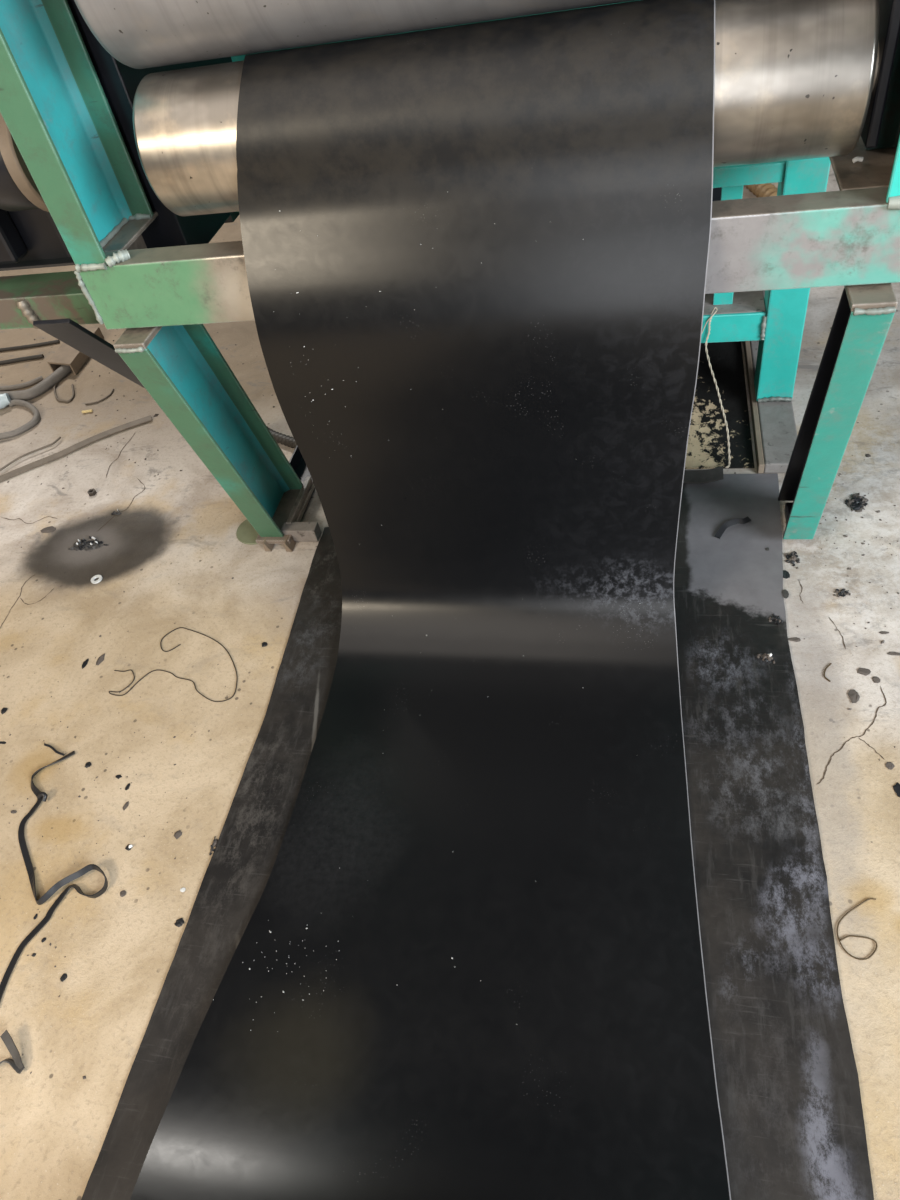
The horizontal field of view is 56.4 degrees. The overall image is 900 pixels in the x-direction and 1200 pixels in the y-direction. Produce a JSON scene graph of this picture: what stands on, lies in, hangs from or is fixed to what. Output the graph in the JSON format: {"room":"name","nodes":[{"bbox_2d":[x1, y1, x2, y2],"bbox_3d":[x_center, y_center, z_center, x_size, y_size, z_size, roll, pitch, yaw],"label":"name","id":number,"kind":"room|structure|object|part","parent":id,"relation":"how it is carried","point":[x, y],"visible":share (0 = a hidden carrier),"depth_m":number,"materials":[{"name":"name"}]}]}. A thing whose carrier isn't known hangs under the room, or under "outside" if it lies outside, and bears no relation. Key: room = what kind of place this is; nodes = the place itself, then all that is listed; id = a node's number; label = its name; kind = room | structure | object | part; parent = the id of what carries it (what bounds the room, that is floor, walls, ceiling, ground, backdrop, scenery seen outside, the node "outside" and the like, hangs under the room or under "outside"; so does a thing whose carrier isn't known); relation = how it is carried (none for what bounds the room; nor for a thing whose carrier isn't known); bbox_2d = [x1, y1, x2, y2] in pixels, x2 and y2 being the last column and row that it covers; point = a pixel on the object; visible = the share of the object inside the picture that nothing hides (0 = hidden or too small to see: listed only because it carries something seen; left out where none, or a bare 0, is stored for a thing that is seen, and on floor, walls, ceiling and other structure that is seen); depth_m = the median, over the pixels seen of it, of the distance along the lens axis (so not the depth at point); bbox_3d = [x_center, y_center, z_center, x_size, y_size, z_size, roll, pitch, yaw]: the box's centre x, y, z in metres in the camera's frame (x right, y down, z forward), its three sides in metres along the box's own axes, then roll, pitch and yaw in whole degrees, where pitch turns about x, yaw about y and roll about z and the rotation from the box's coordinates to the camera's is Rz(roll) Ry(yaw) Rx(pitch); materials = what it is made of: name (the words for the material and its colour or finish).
{"room":"factory floor","nodes":[
{"label":"factory floor","id":0,"kind":"room"},
{"bbox_2d":[0,165,899,1199],"bbox_3d":[0.426,-1.933,3.818,13.000,0.001,14.000,1,48,13],"label":"floor","id":1,"kind":"structure","parent":0,"point":[119,951],"depth_m":1.93,"materials":[{"name":"concrete"}]},
{"bbox_2d":[0,393,10,408],"bbox_3d":[-1.677,-0.725,3.091,0.110,0.054,0.054,-20,46,-7],"label":"fitting","id":2,"kind":"object","parent":1,"relation":"on","point":[5,399],"visible":1,"depth_m":3.08,"materials":[{"name":"white plastic"}]},
{"bbox_2d":[0,1030,24,1073],"bbox_3d":[-0.773,0.800,1.480,0.068,0.024,0.068,1,48,13],"label":"strip","id":3,"kind":"object","parent":1,"relation":"on","point":[16,1063],"visible":1,"depth_m":1.48,"materials":[{"name":"grey rubber"}]},
{"bbox_2d":[0,399,39,438],"bbox_3d":[-1.548,-0.658,3.024,0.163,0.022,0.241,-7,46,5],"label":"hose","id":4,"kind":"object","parent":1,"relation":"on","point":[36,415],"visible":1,"depth_m":2.98,"materials":[{"name":"grey rubber"}]},
{"bbox_2d":[0,376,43,390],"bbox_3d":[-1.703,-0.816,3.208,0.309,0.018,0.054,-7,46,5],"label":"hose","id":5,"kind":"object","parent":1,"relation":"on","point":[38,379],"visible":0.99,"depth_m":3.19,"materials":[{"name":"grey rubber"}]},
{"bbox_2d":[0,354,43,364],"bbox_3d":[-1.756,-0.954,3.351,0.282,0.016,0.028,-4,47,8],"label":"cord","id":6,"kind":"object","parent":1,"relation":"on","point":[39,356],"visible":1,"depth_m":3.34,"materials":[{"name":"grey rubber"}]},
{"bbox_2d":[0,340,59,351],"bbox_3d":[-1.757,-1.029,3.424,0.348,0.014,0.021,-7,46,6],"label":"cord","id":7,"kind":"object","parent":1,"relation":"on","point":[53,341],"visible":0.98,"depth_m":3.41,"materials":[{"name":"grey rubber"}]},
{"bbox_2d":[0,437,60,470],"bbox_3d":[-1.435,-0.485,2.837,0.265,0.007,0.025,-35,50,-20],"label":"wire","id":8,"kind":"object","parent":1,"relation":"on","point":[59,438],"visible":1,"depth_m":2.85,"materials":[{"name":"metal"}]},
{"bbox_2d":[0,365,71,399],"bbox_3d":[-1.592,-0.817,3.171,0.475,0.038,0.207,-26,47,-12],"label":"hose","id":9,"kind":"object","parent":1,"relation":"on","point":[62,371],"visible":0.75,"depth_m":3.12,"materials":[{"name":"grey rubber"}]},
{"bbox_2d":[40,526,55,532],"bbox_3d":[-1.218,-0.214,2.546,0.052,0.004,0.030,1,48,13],"label":"crumb","id":10,"kind":"object","parent":1,"relation":"on","point":[51,528],"visible":1,"depth_m":2.54,"materials":[{"name":"grey rubber"}]},
{"bbox_2d":[0,744,107,1000],"bbox_3d":[-0.809,0.532,1.740,0.214,0.026,0.644,-15,46,-2],"label":"strip","id":11,"kind":"object","parent":1,"relation":"on","point":[41,796],"visible":1,"depth_m":1.69,"materials":[{"name":"black rubber"}]},
{"bbox_2d":[60,974,66,981],"bbox_3d":[-0.723,0.707,1.573,0.012,0.002,0.015,18,53,26],"label":"crumb","id":12,"kind":"object","parent":1,"relation":"on","point":[64,976],"visible":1,"depth_m":1.57,"materials":[{"name":"black rubber"}]},
{"bbox_2d":[53,383,74,402],"bbox_3d":[-1.431,-0.771,3.115,0.075,0.008,0.169,-22,47,-9],"label":"wire","id":13,"kind":"object","parent":1,"relation":"on","point":[55,385],"visible":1,"depth_m":3.09,"materials":[{"name":"metal"}]},
{"bbox_2d":[47,326,103,374],"bbox_3d":[-1.463,-0.981,3.291,0.112,0.049,0.298,-1,47,11],"label":"channel","id":14,"kind":"object","parent":1,"relation":"on","point":[65,354],"visible":0.66,"depth_m":3.22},
{"bbox_2d":[0,415,151,482],"bbox_3d":[-1.290,-0.500,2.830,0.599,0.006,0.049,-27,48,-13],"label":"bar","id":15,"kind":"object","parent":1,"relation":"on","point":[95,438],"visible":1,"depth_m":2.83,"materials":[{"name":"metal"}]},
{"bbox_2d":[82,659,88,668],"bbox_3d":[-0.926,0.161,2.131,0.014,0.002,0.035,1,48,13],"label":"crumb","id":16,"kind":"object","parent":1,"relation":"on","point":[85,662],"visible":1,"depth_m":2.13,"materials":[{"name":"black rubber"}]},
{"bbox_2d":[82,409,92,412],"bbox_3d":[-1.291,-0.671,2.989,0.038,0.010,0.010,-7,46,6],"label":"stick","id":17,"kind":"object","parent":1,"relation":"on","point":[90,410],"visible":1,"depth_m":2.98,"materials":[{"name":"wood"}]},
{"bbox_2d":[68,536,107,550],"bbox_3d":[-1.057,-0.166,2.460,0.126,0.014,0.053,1,48,13],"label":"clump","id":18,"kind":"object","parent":1,"relation":"on","point":[94,544],"visible":1,"depth_m":2.46,"materials":[{"name":"black rubber"}]},
{"bbox_2d":[87,488,96,495],"bbox_3d":[-1.124,-0.338,2.638,0.026,0.011,0.026,1,48,13],"label":"nut","id":19,"kind":"object","parent":1,"relation":"on","point":[91,492],"visible":1,"depth_m":2.63,"materials":[{"name":"metal"}]},
{"bbox_2d":[91,575,101,583],"bbox_3d":[-0.989,-0.058,2.350,0.032,0.004,0.032,1,48,13],"label":"washer","id":20,"kind":"object","parent":1,"relation":"on","point":[95,576],"visible":1,"depth_m":2.35,"materials":[{"name":"metal"}]},
{"bbox_2d":[85,388,113,404],"bbox_3d":[-1.263,-0.732,3.043,0.119,0.006,0.035,-38,51,-22],"label":"wire","id":21,"kind":"object","parent":1,"relation":"on","point":[113,388],"visible":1,"depth_m":3.03,"materials":[{"name":"metal"}]},
{"bbox_2d":[96,654,104,664],"bbox_3d":[-0.887,0.150,2.132,0.020,0.003,0.041,1,48,13],"label":"crumb","id":22,"kind":"object","parent":1,"relation":"on","point":[101,658],"visible":1,"depth_m":2.13,"materials":[{"name":"grey rubber"}]},
{"bbox_2d":[0,522,232,1078],"bbox_3d":[-1.141,0.312,2.034,1.651,0.003,1.614,1,48,13],"label":"crumbs","id":23,"kind":"object","parent":1,"relation":"on","point":[84,1077],"visible":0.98,"depth_m":1.87,"materials":[{"name":"black rubber"}]},
{"bbox_2d":[111,509,121,514],"bbox_3d":[-1.012,-0.267,2.546,0.033,0.014,0.017,1,48,13],"label":"clump","id":24,"kind":"object","parent":1,"relation":"on","point":[113,512],"visible":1,"depth_m":2.54,"materials":[{"name":"black rubber"}]},
{"bbox_2d":[120,890,125,896],"bbox_3d":[-0.652,0.584,1.673,0.013,0.002,0.014,-19,46,-6],"label":"crumb","id":25,"kind":"object","parent":1,"relation":"on","point":[123,892],"visible":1,"depth_m":1.67,"materials":[{"name":"grey rubber"}]},
{"bbox_2d":[123,801,128,809],"bbox_3d":[-0.701,0.444,1.816,0.011,0.002,0.023,12,51,22],"label":"crumb","id":26,"kind":"object","parent":1,"relation":"on","point":[125,806],"visible":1,"depth_m":1.81,"materials":[{"name":"grey rubber"}]},
{"bbox_2d":[125,844,132,850],"bbox_3d":[-0.667,0.512,1.742,0.017,0.007,0.014,1,48,13],"label":"crumb","id":27,"kind":"object","parent":1,"relation":"on","point":[128,847],"visible":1,"depth_m":1.74,"materials":[{"name":"white metal"}]},
{"bbox_2d":[7,332,274,488],"bbox_3d":[-1.598,-0.871,3.245,2.167,0.008,1.396,1,48,13],"label":"crumbs","id":28,"kind":"object","parent":1,"relation":"on","point":[155,415],"visible":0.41,"depth_m":2.90,"materials":[{"name":"black rubber"}]},
{"bbox_2d":[109,627,237,701],"bbox_3d":[-0.662,0.154,2.080,0.348,0.002,0.225,1,48,13],"label":"wire","id":29,"kind":"object","parent":1,"relation":"on","point":[179,627],"visible":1,"depth_m":2.06,"materials":[{"name":"black metal"}]},
{"bbox_2d":[174,830,181,838],"bbox_3d":[-0.566,0.487,1.746,0.017,0.003,0.017,-38,51,-23],"label":"crumb","id":30,"kind":"object","parent":1,"relation":"on","point":[177,834],"visible":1,"depth_m":1.75,"materials":[{"name":"grey rubber"}]},
{"bbox_2d":[174,918,183,926],"bbox_3d":[-0.520,0.619,1.612,0.019,0.003,0.017,-27,48,-14],"label":"crumb","id":31,"kind":"object","parent":1,"relation":"on","point":[179,922],"visible":1,"depth_m":1.61,"materials":[{"name":"black rubber"}]},
{"bbox_2d":[209,836,217,854],"bbox_3d":[-0.482,0.500,1.714,0.017,0.006,0.044,1,48,13],"label":"crumb","id":32,"kind":"object","parent":1,"relation":"on","point":[215,841],"visible":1,"depth_m":1.71,"materials":[{"name":"black rubber"}]},
{"bbox_2d":[236,519,257,544],"bbox_3d":[-0.547,-0.202,2.390,0.124,0.005,0.124,1,48,13],"label":"disc","id":33,"kind":"object","parent":1,"relation":"on","point":[246,533],"visible":0.33,"depth_m":2.38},
{"bbox_2d":[267,426,296,447],"bbox_3d":[-0.501,-0.506,2.647,0.298,0.034,0.057,20,54,28],"label":"hose","id":34,"kind":"object","parent":1,"relation":"on","point":[280,438],"visible":0.32,"depth_m":2.64,"materials":[{"name":"grey rubber"}]},
{"bbox_2d":[0,0,899,551],"bbox_3d":[-0.359,-1.153,2.034,2.522,1.749,1.558,1,48,13],"label":"frame","id":35,"kind":"object","parent":1,"relation":"on","point":[149,270],"visible":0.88,"depth_m":1.62,"materials":[{"name":"green paint"}]},
{"bbox_2d":[0,113,48,211],"bbox_3d":[-0.905,-0.868,1.639,0.292,0.224,0.224,1,48,13],"label":"flywheel","id":36,"kind":"object","parent":35,"relation":"attached to","point":[19,191],"visible":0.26,"depth_m":1.56,"materials":[{"name":"beige paint"}]},
{"bbox_3d":[-0.730,-1.009,1.363,0.068,0.865,0.222,1,48,13],"label":"upright post","id":37,"kind":"part","parent":35,"relation":"part of","materials":[{"name":"teal metal"}]},
{"bbox_2d":[0,209,238,270],"bbox_3d":[-1.102,-1.067,2.184,1.010,0.313,0.740,1,48,13],"label":"gearbox","id":38,"kind":"object","parent":35,"relation":"attached to","point":[29,239],"visible":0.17,"depth_m":1.93,"materials":[{"name":"black metal"}]},
{"bbox_3d":[-0.618,-0.579,1.734,0.068,0.013,0.212,1,48,13],"label":"cap plate","id":39,"kind":"part","parent":35,"relation":"part of","materials":[{"name":"grey metal"}]},
{"bbox_3d":[-0.608,-1.345,1.768,0.100,0.930,0.810,1,48,13],"label":"bearing arm","id":40,"kind":"part","parent":35,"relation":"part of","materials":[{"name":"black metal"}]},
{"bbox_3d":[-0.544,-0.412,2.061,0.068,0.705,0.420,1,48,13],"label":"leg","id":41,"kind":"part","parent":35,"relation":"part of","materials":[{"name":"green paint"}]},
{"bbox_3d":[-0.465,-0.251,2.389,0.100,0.013,0.252,1,48,13],"label":"foot plate","id":42,"kind":"part","parent":35,"relation":"part of","materials":[{"name":"grey metal"}]},
{"bbox_3d":[-0.411,-0.189,2.319,0.100,0.041,0.038,1,48,13],"label":"rail","id":43,"kind":"part","parent":35,"relation":"part of","materials":[{"name":"metal"}]},
{"bbox_2d":[74,0,634,68],"bbox_3d":[0.011,-1.053,1.271,1.338,0.300,0.300,1,48,13],"label":"roll","id":44,"kind":"object","parent":35,"relation":"attached to","point":[139,34],"visible":1,"depth_m":1.33,"materials":[{"name":"metal"}]},
{"bbox_3d":[0.103,-1.277,1.831,1.265,0.092,0.045,1,48,13],"label":"rail","id":45,"kind":"part","parent":35,"relation":"part of","materials":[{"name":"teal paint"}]},
{"bbox_2d":[133,0,878,215],"bbox_3d":[0.048,-0.827,1.423,1.257,0.234,0.234,1,48,13],"label":"roll","id":46,"kind":"object","parent":35,"relation":"on","point":[795,79],"visible":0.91,"depth_m":1.26,"materials":[{"name":"metal"}]},
{"bbox_2d":[702,307,730,467],"bbox_3d":[0.717,-0.558,2.218,0.047,0.316,0.304,-9,46,3],"label":"hanging wire","id":47,"kind":"object","parent":35,"relation":"hanging from","point":[710,318],"visible":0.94,"depth_m":2.25,"materials":[{"name":"grey metal"}]},
{"bbox_3d":[0.707,-0.913,2.138,0.050,0.343,0.010,1,48,13],"label":"plate","id":48,"kind":"part","parent":35,"relation":"part of","materials":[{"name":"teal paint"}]},
{"bbox_3d":[0.219,-0.740,2.374,1.265,0.080,0.010,1,48,13],"label":"rail","id":49,"kind":"part","parent":35,"relation":"part of","materials":[{"name":"teal metal"}]},
{"bbox_3d":[0.162,-1.019,2.104,1.265,0.044,0.045,1,48,13],"label":"rail","id":50,"kind":"part","parent":35,"relation":"part of","materials":[{"name":"teal metal"}]},
{"bbox_3d":[0.868,-0.842,2.145,0.096,0.720,0.100,1,48,13],"label":"post","id":51,"kind":"part","parent":35,"relation":"part of","materials":[{"name":"teal metal"}]},
{"bbox_3d":[0.770,-0.360,1.730,0.068,0.705,0.358,1,48,13],"label":"leg","id":52,"kind":"part","parent":35,"relation":"part of","materials":[{"name":"teal paint"}]},
{"bbox_3d":[0.691,-0.503,1.381,0.068,0.013,0.084,1,48,13],"label":"cap plate","id":53,"kind":"part","parent":35,"relation":"part of","materials":[{"name":"grey metal"}]},
{"bbox_3d":[0.653,-1.190,1.240,0.018,0.770,0.600,1,48,13],"label":"bearing arm","id":54,"kind":"part","parent":35,"relation":"part of","materials":[{"name":"black metal"}]},
{"bbox_3d":[0.653,-0.979,1.038,0.070,0.865,0.222,1,48,13],"label":"upright post","id":55,"kind":"part","parent":35,"relation":"part of","materials":[{"name":"teal metal"}]},
{"bbox_2d":[81,473,873,1199],"bbox_3d":[0.066,0.553,1.547,1.209,0.004,2.442,1,48,13],"label":"rubber mat","id":56,"kind":"object","parent":1,"relation":"on","point":[787,1079],"visible":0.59,"depth_m":1.55,"materials":[{"name":"black rubber"}]},
{"bbox_2d":[130,0,730,1199],"bbox_3d":[-0.035,0.111,1.181,0.869,1.145,1.776,1,48,13],"label":"sheet","id":57,"kind":"object","parent":56,"relation":"on","point":[467,964],"visible":1,"depth_m":1.47,"materials":[{"name":"black rubber"}]},
{"bbox_2d":[683,466,722,482],"bbox_3d":[0.619,-0.331,2.238,0.207,0.029,0.042,1,48,13],"label":"rubber offcut","id":58,"kind":"object","parent":56,"relation":"on","point":[715,474],"visible":0.59,"depth_m":2.22,"materials":[{"name":"black rubber"}]},
{"bbox_2d":[715,516,750,538],"bbox_3d":[0.700,-0.185,2.094,0.106,0.012,0.029,-28,48,-14],"label":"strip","id":59,"kind":"object","parent":56,"relation":"on","point":[747,519],"visible":1,"depth_m":2.10,"materials":[{"name":"black rubber"}]},
{"bbox_2d":[756,653,774,663],"bbox_3d":[0.683,0.122,1.810,0.043,0.010,0.023,31,60,34],"label":"crumb","id":60,"kind":"object","parent":56,"relation":"on","point":[764,656],"visible":1,"depth_m":1.81,"materials":[{"name":"white metal"}]},
{"bbox_2d":[769,613,782,624],"bbox_3d":[0.730,0.042,1.877,0.030,0.007,0.027,31,60,34],"label":"crumb","id":61,"kind":"object","parent":56,"relation":"on","point":[777,620],"visible":1,"depth_m":1.88,"materials":[{"name":"black rubber"}]},
{"bbox_2d":[685,341,753,468],"bbox_3d":[0.402,-0.844,2.789,1.070,0.009,1.300,1,48,13],"label":"tray","id":62,"kind":"object","parent":1,"relation":"on","point":[707,447],"visible":0.06,"depth_m":2.41,"materials":[{"name":"metal"}]},
{"bbox_2d":[744,183,777,196],"bbox_3d":[1.227,-1.613,3.297,0.066,0.066,0.268,-13,46,0],"label":"hose","id":63,"kind":"object","parent":1,"relation":"on","point":[759,190],"visible":0.41,"depth_m":3.25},
{"bbox_2d":[782,589,788,598],"bbox_3d":[0.769,-0.014,1.925,0.015,0.002,0.029,1,48,13],"label":"crumb","id":64,"kind":"object","parent":1,"relation":"on","point":[785,593],"visible":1,"depth_m":1.93,"materials":[{"name":"grey rubber"}]},
{"bbox_2d":[783,570,789,578],"bbox_3d":[0.786,-0.061,1.973,0.023,0.003,0.027,1,48,13],"label":"crumb","id":65,"kind":"object","parent":1,"relation":"on","point":[786,574],"visible":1,"depth_m":1.97,"materials":[{"name":"black rubber"}]},
{"bbox_2d":[784,551,799,568],"bbox_3d":[0.814,-0.099,1.996,0.033,0.013,0.059,1,48,13],"label":"crumb","id":66,"kind":"object","parent":1,"relation":"on","point":[792,557],"visible":1,"depth_m":2.00,"materials":[{"name":"black rubber"}]},
{"bbox_2d":[788,637,800,641],"bbox_3d":[0.754,0.086,1.841,0.028,0.002,0.014,1,48,13],"label":"crumb","id":67,"kind":"object","parent":1,"relation":"on","point":[795,639],"visible":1,"depth_m":1.84,"materials":[{"name":"grey rubber"}]},
{"bbox_2d":[735,328,899,760],"bbox_3d":[1.035,-0.026,1.886,0.741,0.005,2.260,1,48,13],"label":"crumbs","id":68,"kind":"object","parent":1,"relation":"on","point":[852,509],"visible":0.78,"depth_m":2.00,"materials":[{"name":"black rubber"}]},
{"bbox_2d":[823,663,831,681],"bbox_3d":[0.796,0.151,1.770,0.015,0.003,0.051,9,50,19],"label":"wire","id":69,"kind":"object","parent":1,"relation":"on","point":[830,663],"visible":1,"depth_m":1.77,"materials":[{"name":"black metal"}]},
{"bbox_2d":[834,588,850,597],"bbox_3d":[0.890,-0.018,1.908,0.037,0.007,0.029,1,48,13],"label":"crumb","id":70,"kind":"object","parent":1,"relation":"on","point":[842,592],"visible":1,"depth_m":1.91,"materials":[{"name":"black rubber"}]},
{"bbox_2d":[848,689,859,702],"bbox_3d":[0.828,0.197,1.720,0.021,0.004,0.033,-8,46,5],"label":"crumb","id":71,"kind":"object","parent":1,"relation":"on","point":[853,695],"visible":1,"depth_m":1.72,"materials":[{"name":"grey rubber"}]},
{"bbox_2d":[845,493,867,511],"bbox_3d":[1.015,-0.247,2.095,0.052,0.010,0.070,23,56,29],"label":"crumb","id":72,"kind":"object","parent":1,"relation":"on","point":[855,502],"visible":1,"depth_m":2.09,"materials":[{"name":"black rubber"}]},
{"bbox_2d":[836,898,876,959],"bbox_3d":[0.686,0.550,1.417,0.062,0.002,0.113,7,49,18],"label":"wire","id":73,"kind":"object","parent":1,"relation":"on","point":[840,920],"visible":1,"depth_m":1.41,"materials":[{"name":"grey metal"}]},
{"bbox_2d":[857,668,870,675],"bbox_3d":[0.867,0.149,1.758,0.026,0.003,0.020,14,52,24],"label":"crumb","id":74,"kind":"object","parent":1,"relation":"on","point":[863,671],"visible":1,"depth_m":1.76,"materials":[{"name":"grey rubber"}]},
{"bbox_2d":[872,676,879,682],"bbox_3d":[0.883,0.165,1.740,0.016,0.003,0.018,1,48,13],"label":"crumb","id":75,"kind":"object","parent":1,"relation":"on","point":[875,679],"visible":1,"depth_m":1.74,"materials":[{"name":"grey rubber"}]},
{"bbox_2d":[885,762,893,769],"bbox_3d":[0.841,0.316,1.606,0.016,0.002,0.015,-34,50,-20],"label":"crumb","id":76,"kind":"object","parent":1,"relation":"on","point":[889,765],"visible":1,"depth_m":1.60,"materials":[{"name":"grey rubber"}]},
{"bbox_2d":[887,652,899,655],"bbox_3d":[0.940,0.113,1.777,0.028,0.002,0.011,1,48,13],"label":"crumb","id":77,"kind":"object","parent":1,"relation":"on","point":[888,653],"visible":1,"depth_m":1.78,"materials":[{"name":"grey rubber"}]},
{"bbox_2d":[893,782,899,796],"bbox_3d":[0.837,0.355,1.570,0.015,0.002,0.033,1,48,13],"label":"crumb","id":78,"kind":"object","parent":1,"relation":"on","point":[896,787],"visible":1,"depth_m":1.57,"materials":[{"name":"black rubber"}]},
{"bbox_2d":[712,187,721,200],"bbox_3d":[0.688,-1.185,2.619,0.290,0.610,0.384,1,48,13],"label":"box","id":79,"kind":"object","parent":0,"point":[716,196],"visible":0.02,"depth_m":2.39,"materials":[{"name":"black metal"}]}
]}

